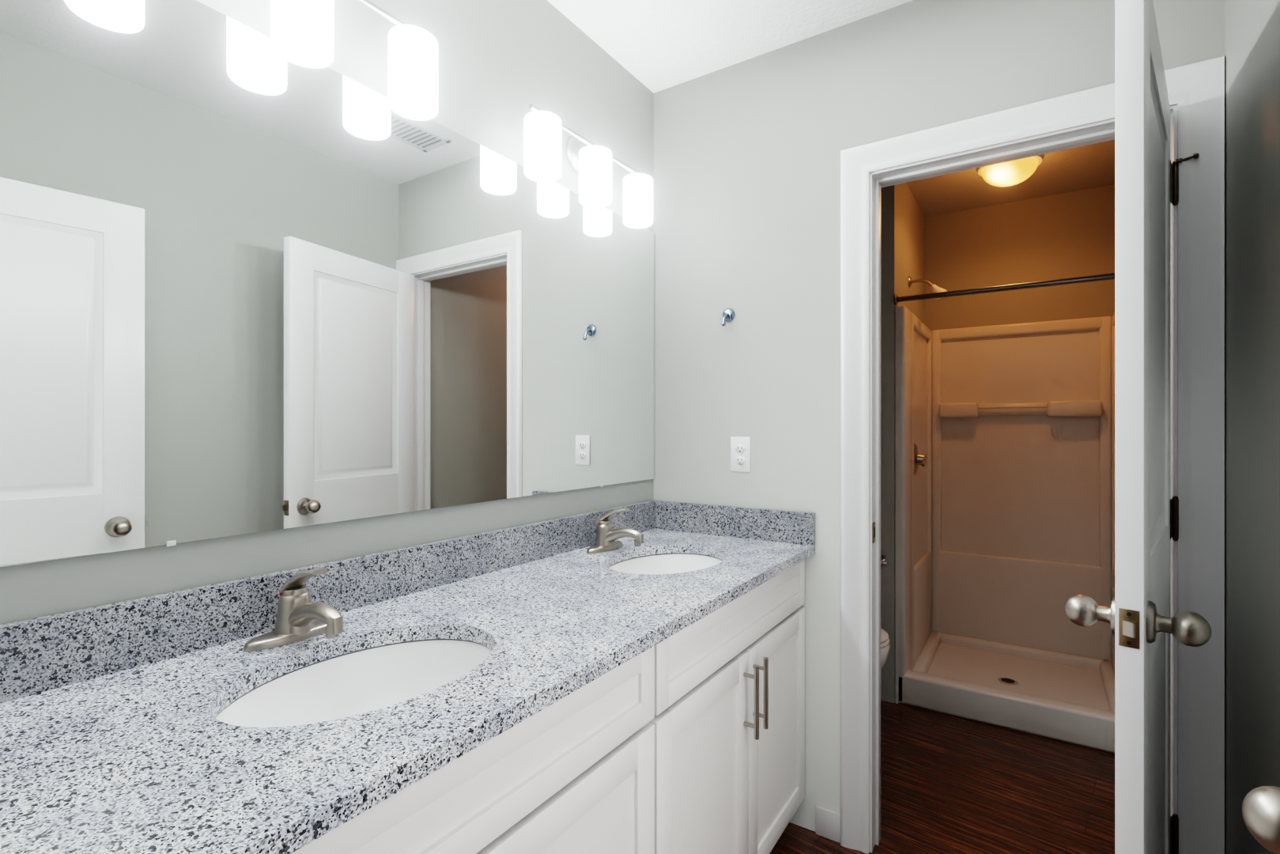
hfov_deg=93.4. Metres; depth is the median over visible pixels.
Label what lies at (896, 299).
curtain rod
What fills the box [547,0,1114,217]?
ceiling
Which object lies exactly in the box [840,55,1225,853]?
trim
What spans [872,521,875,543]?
strike plate
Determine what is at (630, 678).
vanity
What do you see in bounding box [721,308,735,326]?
hook
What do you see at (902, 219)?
wall
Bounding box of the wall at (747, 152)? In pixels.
[653,0,1223,831]
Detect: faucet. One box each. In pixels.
[243,568,343,651]
[586,508,644,554]
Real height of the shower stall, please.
1.993 m
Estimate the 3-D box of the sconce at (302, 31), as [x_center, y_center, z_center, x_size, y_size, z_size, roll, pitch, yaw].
[-0.600,-0.760,1.056,0.135,0.225,0.540,0,0,33]
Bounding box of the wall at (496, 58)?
[0,0,653,624]
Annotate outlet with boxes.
[730,436,750,471]
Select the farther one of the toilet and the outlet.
the toilet
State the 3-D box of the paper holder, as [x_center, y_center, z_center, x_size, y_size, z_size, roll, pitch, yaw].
[1.046,0.600,2.727,0.125,0.040,0.072,0,0,33]
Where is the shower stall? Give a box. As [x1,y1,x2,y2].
[895,275,1114,753]
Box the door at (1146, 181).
[1064,0,1211,853]
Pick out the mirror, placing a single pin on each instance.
(243, 291)
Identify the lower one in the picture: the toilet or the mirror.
the toilet
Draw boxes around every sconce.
[270,0,437,120]
[524,103,653,228]
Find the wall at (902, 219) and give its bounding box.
[880,182,925,702]
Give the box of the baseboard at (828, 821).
[815,804,840,842]
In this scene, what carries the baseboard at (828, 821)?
attached to the wall at (747, 152)
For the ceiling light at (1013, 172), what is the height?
0.122 m
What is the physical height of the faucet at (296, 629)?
0.126 m
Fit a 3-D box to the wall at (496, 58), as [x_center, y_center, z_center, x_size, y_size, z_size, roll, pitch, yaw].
[-0.545,0.020,1.369,0.115,2.440,1.990,0,0,33]
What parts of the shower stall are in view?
handle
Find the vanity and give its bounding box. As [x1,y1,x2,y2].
[0,499,815,853]
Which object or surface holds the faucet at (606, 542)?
on the vanity
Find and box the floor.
[769,699,1114,853]
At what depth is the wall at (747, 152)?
1.88 m
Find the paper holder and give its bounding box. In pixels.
[880,555,887,564]
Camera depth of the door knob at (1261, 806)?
0.49 m
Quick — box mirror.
[0,0,653,566]
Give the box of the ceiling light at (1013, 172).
[975,154,1044,186]
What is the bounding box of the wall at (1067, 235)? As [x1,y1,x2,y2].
[925,184,1114,330]
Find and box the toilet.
[880,627,890,669]
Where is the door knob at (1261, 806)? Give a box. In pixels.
[1242,785,1279,853]
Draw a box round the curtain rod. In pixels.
[893,272,1114,305]
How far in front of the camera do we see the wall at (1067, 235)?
3.19 m
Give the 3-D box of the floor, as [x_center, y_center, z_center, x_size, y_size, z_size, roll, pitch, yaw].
[0.564,1.270,1.861,2.400,0.060,4.350,0,0,33]
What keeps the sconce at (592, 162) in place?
attached to the wall at (496, 58)

